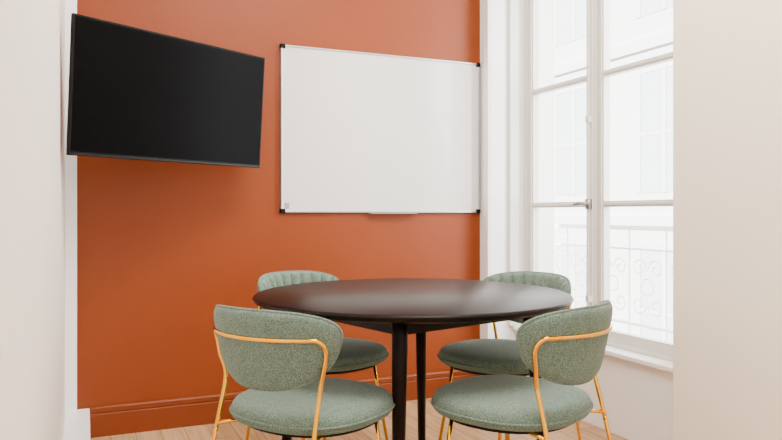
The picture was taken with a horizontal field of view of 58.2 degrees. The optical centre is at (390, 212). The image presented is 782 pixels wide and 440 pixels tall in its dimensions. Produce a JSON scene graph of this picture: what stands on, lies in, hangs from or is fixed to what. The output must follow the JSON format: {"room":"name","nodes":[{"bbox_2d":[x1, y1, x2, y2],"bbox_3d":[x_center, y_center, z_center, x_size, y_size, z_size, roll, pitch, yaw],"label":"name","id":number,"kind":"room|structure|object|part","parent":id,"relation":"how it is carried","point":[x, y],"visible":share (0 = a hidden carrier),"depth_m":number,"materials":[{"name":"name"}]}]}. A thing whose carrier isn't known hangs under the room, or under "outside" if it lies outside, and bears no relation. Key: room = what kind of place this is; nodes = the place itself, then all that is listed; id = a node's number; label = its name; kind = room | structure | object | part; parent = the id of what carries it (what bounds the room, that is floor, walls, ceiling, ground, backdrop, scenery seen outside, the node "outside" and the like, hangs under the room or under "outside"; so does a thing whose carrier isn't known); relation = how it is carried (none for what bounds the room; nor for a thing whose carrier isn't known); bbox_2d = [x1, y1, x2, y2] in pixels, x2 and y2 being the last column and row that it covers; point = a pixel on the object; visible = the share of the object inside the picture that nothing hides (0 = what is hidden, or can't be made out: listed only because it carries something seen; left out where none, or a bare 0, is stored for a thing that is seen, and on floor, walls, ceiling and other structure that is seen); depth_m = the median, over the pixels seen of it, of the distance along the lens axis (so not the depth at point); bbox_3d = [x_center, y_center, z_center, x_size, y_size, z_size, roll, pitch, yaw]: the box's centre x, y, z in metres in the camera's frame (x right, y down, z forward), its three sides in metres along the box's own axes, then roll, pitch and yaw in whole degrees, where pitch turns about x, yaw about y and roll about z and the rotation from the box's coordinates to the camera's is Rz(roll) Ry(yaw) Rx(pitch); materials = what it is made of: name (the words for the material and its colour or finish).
{"room":"office","nodes":[
{"label":"office","id":0,"kind":"room"},
{"bbox_2d":[0,0,64,439],"bbox_3d":[-0.641,-0.505,1.008,0.200,3.100,4.760,0,0,-24],"label":"wall","id":1,"kind":"structure","parent":0,"point":[32,32],"depth_m":1.26,"materials":[{"name":"white paint"}]},
{"bbox_2d":[65,0,76,412],"bbox_3d":[-1.465,-0.574,3.212,0.051,2.963,0.060,0,0,-24],"label":"trim","id":2,"kind":"structure","parent":1,"relation":"attached to","point":[70,5],"depth_m":3.18,"materials":[{"name":"white paint"}]},
{"bbox_2d":[62,408,89,439],"bbox_3d":[-0.501,0.977,1.069,0.105,0.137,4.760,0,0,-24],"label":"baseboard","id":3,"kind":"structure","parent":1,"relation":"attached to","point":[76,426],"depth_m":3.00,"materials":[{"name":"white paint"}]},
{"bbox_2d":[77,0,479,408],"bbox_3d":[-0.621,-0.505,3.722,2.405,3.100,0.200,0,0,-24],"label":"wall","id":4,"kind":"structure","parent":0,"point":[160,245],"depth_m":3.52,"materials":[{"name":"orange paint"}]},
{"bbox_2d":[66,13,264,167],"bbox_3d":[-1.028,-0.479,3.083,0.353,0.527,0.950,0,0,37],"label":"television","id":5,"kind":"object","parent":4,"relation":"attached to","point":[134,93],"visible":1,"depth_m":2.91,"materials":[{"name":"black plastic"}]},
{"bbox_2d":[90,370,480,437],"bbox_3d":[-0.438,0.974,3.683,2.100,0.142,0.017,0,0,-24],"label":"baseboard","id":6,"kind":"structure","parent":4,"relation":"attached to","point":[144,416],"depth_m":3.41,"materials":[{"name":"orange paint"}]},
{"bbox_2d":[280,44,479,213],"bbox_3d":[-0.023,-0.434,3.848,1.189,0.877,0.046,0,0,-24],"label":"whiteboard","id":7,"kind":"object","parent":4,"relation":"attached to","point":[361,132],"visible":1,"depth_m":3.83,"materials":[{"name":"plastic"}]},
{"bbox_2d":[90,398,626,439],"bbox_3d":[0.605,1.095,1.660,3.005,0.100,4.960,0,0,-24],"label":"floor","id":8,"kind":"structure","parent":0,"point":[234,430],"depth_m":3.34,"materials":[{"name":"brown wood"}]},
{"bbox_2d":[212,305,394,439],"bbox_3d":[-0.257,0.651,2.102,0.472,0.790,0.546,0,0,33],"label":"dining chair","id":9,"kind":"object","parent":8,"relation":"on","point":[283,358],"visible":1,"depth_m":1.91,"materials":[{"name":"green fabric"}]},
{"bbox_3d":[-0.494,0.827,2.055,0.214,0.439,0.025,0,0,-37],"label":"leg","id":10,"kind":"part","parent":9,"relation":"part of","materials":[{"name":"gold metal"}]},
{"bbox_3d":[-0.368,0.481,1.934,0.424,0.301,0.121,0,0,33],"label":"frame","id":11,"kind":"part","parent":9,"relation":"part of","materials":[{"name":"gold metal"}]},
{"bbox_3d":[-0.359,0.371,1.948,0.460,0.231,0.153,0,0,33],"label":"backrest","id":12,"kind":"part","parent":9,"relation":"part of","materials":[{"name":"green fabric"}]},
{"bbox_3d":[-0.236,0.575,2.135,0.472,0.061,0.468,0,0,33],"label":"seat","id":13,"kind":"part","parent":9,"relation":"part of","materials":[{"name":"green fabric"}]},
{"bbox_3d":[-0.236,0.612,2.135,0.400,0.015,0.390,0,0,33],"label":"seat frame","id":14,"kind":"part","parent":9,"relation":"part of","materials":[{"name":"green fabric"}]},
{"bbox_3d":[-0.014,0.831,2.171,0.089,0.430,0.014,0,0,-25],"label":"leg","id":15,"kind":"part","parent":9,"relation":"part of","materials":[{"name":"gold metal"}]},
{"bbox_2d":[245,270,388,439],"bbox_3d":[-0.287,0.651,2.921,0.546,0.790,0.472,0,0,41],"label":"dining chair","id":16,"kind":"object","parent":8,"relation":"on","point":[355,354],"visible":0.33,"depth_m":2.89,"materials":[{"name":"green fabric"}]},
{"bbox_3d":[-0.527,0.827,2.904,0.214,0.439,0.025,0,0,22],"label":"leg","id":17,"kind":"part","parent":16,"relation":"part of","materials":[{"name":"gold metal"}]},
{"bbox_3d":[-0.426,0.371,3.043,0.153,0.231,0.460,0,0,41],"label":"backrest","id":18,"kind":"part","parent":16,"relation":"part of","materials":[{"name":"green fabric"}]},
{"bbox_3d":[-0.258,0.612,2.895,0.390,0.015,0.400,0,0,41],"label":"seat frame","id":19,"kind":"part","parent":16,"relation":"part of","materials":[{"name":"black plastic"}]},
{"bbox_3d":[-0.258,0.575,2.895,0.468,0.061,0.472,0,0,41],"label":"seat","id":20,"kind":"part","parent":16,"relation":"part of","materials":[{"name":"green fabric"}]},
{"bbox_3d":[-0.034,0.831,2.918,0.089,0.430,0.014,0,0,10],"label":"leg","id":21,"kind":"part","parent":16,"relation":"part of","materials":[{"name":"gold metal"}]},
{"bbox_2d":[252,278,573,439],"bbox_3d":[0.078,0.671,2.600,1.160,0.752,1.160,0,0,-24],"label":"round table","id":22,"kind":"object","parent":8,"relation":"on","point":[398,307],"visible":0.87,"depth_m":2.31,"materials":[{"name":"brown wood"}]},
{"bbox_3d":[-0.374,0.684,2.657,0.110,0.725,0.050,0,0,14],"label":"leg","id":23,"kind":"part","parent":22,"relation":"part of","materials":[{"name":"brown wood"}]},
{"bbox_3d":[0.028,0.684,2.147,0.050,0.725,0.110,0,0,-1],"label":"leg","id":24,"kind":"part","parent":22,"relation":"part of","materials":[{"name":"brown wood"}]},
{"bbox_3d":[0.128,0.684,3.052,0.050,0.725,0.110,0,0,-1],"label":"leg","id":25,"kind":"part","parent":22,"relation":"part of","materials":[{"name":"brown wood"}]},
{"bbox_3d":[0.529,0.684,2.543,0.110,0.725,0.050,0,0,14],"label":"leg","id":26,"kind":"part","parent":22,"relation":"part of","materials":[{"name":"wood"}]},
{"bbox_2d":[437,271,581,439],"bbox_3d":[0.468,0.651,2.881,0.546,0.790,0.472,0,0,-43],"label":"dining chair","id":27,"kind":"object","parent":8,"relation":"on","point":[496,356],"visible":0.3,"depth_m":2.81,"materials":[{"name":"green fabric"}]},
{"bbox_3d":[0.215,0.831,2.873,0.089,0.430,0.014,0,0,-11],"label":"leg","id":28,"kind":"part","parent":27,"relation":"part of","materials":[{"name":"gold metal"}]},
{"bbox_3d":[0.439,0.575,2.855,0.468,0.061,0.472,0,0,-43],"label":"seat","id":29,"kind":"part","parent":27,"relation":"part of","materials":[{"name":"green fabric"}]},
{"bbox_3d":[0.439,0.612,2.855,0.390,0.015,0.400,0,0,-43],"label":"seat frame","id":30,"kind":"part","parent":27,"relation":"part of","materials":[{"name":"black plastic"}]},
{"bbox_3d":[0.604,0.371,3.006,0.153,0.231,0.460,0,0,-43],"label":"backrest","id":31,"kind":"part","parent":27,"relation":"part of","materials":[{"name":"green fabric"}]},
{"bbox_3d":[0.616,0.481,3.017,0.121,0.301,0.424,0,0,-43],"label":"frame","id":32,"kind":"part","parent":27,"relation":"part of","materials":[{"name":"gold metal"}]},
{"bbox_3d":[0.709,0.827,2.869,0.214,0.439,0.025,0,0,-23],"label":"leg","id":33,"kind":"part","parent":27,"relation":"part of","materials":[{"name":"gold metal"}]},
{"bbox_2d":[431,300,612,439],"bbox_3d":[0.401,0.651,2.144,0.546,0.790,0.472,0,0,40],"label":"dining chair","id":34,"kind":"object","parent":8,"relation":"on","point":[566,348],"visible":1,"depth_m":1.96,"materials":[{"name":"green fabric"}]},
{"bbox_3d":[0.148,0.831,2.142,0.089,0.430,0.014,0,0,9],"label":"leg","id":35,"kind":"part","parent":34,"relation":"part of","materials":[{"name":"gold metal"}]},
{"bbox_3d":[0.371,0.612,2.169,0.390,0.015,0.400,0,0,40],"label":"seat frame","id":36,"kind":"part","parent":34,"relation":"part of","materials":[{"name":"green fabric"}]},
{"bbox_3d":[0.371,0.575,2.169,0.468,0.061,0.472,0,0,40],"label":"seat","id":37,"kind":"part","parent":34,"relation":"part of","materials":[{"name":"green fabric"}]},
{"bbox_3d":[0.418,0.827,1.903,0.025,0.439,0.214,0,0,-30],"label":"leg","id":38,"kind":"part","parent":34,"relation":"part of","materials":[{"name":"gold metal"}]},
{"bbox_3d":[0.542,0.371,2.024,0.153,0.231,0.460,0,0,40],"label":"backrest","id":39,"kind":"part","parent":34,"relation":"part of","materials":[{"name":"green fabric"}]},
{"bbox_3d":[0.554,0.481,2.013,0.121,0.301,0.424,0,0,40],"label":"frame","id":40,"kind":"part","parent":34,"relation":"part of","materials":[{"name":"gold metal"}]},
{"bbox_3d":[0.641,0.827,2.165,0.214,0.439,0.025,0,0,21],"label":"leg","id":41,"kind":"part","parent":34,"relation":"part of","materials":[{"name":"gold metal"}]},
{"bbox_2d":[368,213,416,213],"bbox_3d":[0.010,0.002,3.861,0.280,0.005,0.045,0,0,-24],"label":"tray","id":42,"kind":"object","parent":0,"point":[368,213],"depth_m":3.84,"materials":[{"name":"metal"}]},
{"bbox_2d":[480,0,672,439],"bbox_3d":[0.976,-0.505,3.616,0.462,3.100,1.670,0,0,-24],"label":"wall","id":43,"kind":"structure","parent":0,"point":[637,398],"depth_m":4.04,"materials":[{"name":"white paint"}]},
{"bbox_2d":[524,0,672,361],"bbox_3d":[1.047,-0.662,3.478,0.142,2.625,1.360,0,0,-24],"label":"window","id":44,"kind":"structure","parent":43,"relation":"attached to","point":[597,203],"depth_m":3.52,"materials":[{"name":"paint"}]},
{"bbox_3d":[0.966,-0.045,3.548,0.051,0.050,0.089,0,0,-24],"label":"handle","id":45,"kind":"part","parent":44,"relation":"part of","materials":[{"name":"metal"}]},
{"bbox_3d":[0.993,-0.625,3.525,0.021,2.460,0.026,0,0,-24],"label":"cremone rod","id":46,"kind":"part","parent":44,"relation":"part of","materials":[{"name":"paint"}]},
{"bbox_2d":[673,0,781,439],"bbox_3d":[1.700,-0.505,1.968,0.450,3.100,4.650,0,0,-24],"label":"wall","id":47,"kind":"structure","parent":0,"point":[727,54],"depth_m":2.53,"materials":[{"name":"beige paint"}]},
{"bbox_3d":[1.388,0.805,3.660,0.330,0.120,3.200,0,0,-24],"label":"trim","id":48,"kind":"structure","parent":47,"relation":"attached to","visible":0},
{"bbox_2d":[555,224,672,340],"bbox_3d":[1.448,0.407,3.686,0.040,0.675,2.209,0,0,-24],"label":"balcony railing","id":49,"kind":"object","parent":48,"relation":"on","point":[581,226],"visible":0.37,"depth_m":3.90,"materials":[{"name":"metal"}]},
{"label":"outside","id":50,"kind":"structure","parent":0,"visible":0},
{"bbox_2d":[555,0,672,342],"bbox_3d":[5.460,-2.980,10.561,0.550,24.050,25.000,0,0,-24],"label":"facade","id":51,"kind":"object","parent":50,"point":[641,100],"visible":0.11,"depth_m":12.70,"materials":[{"name":"stone"}]}
]}

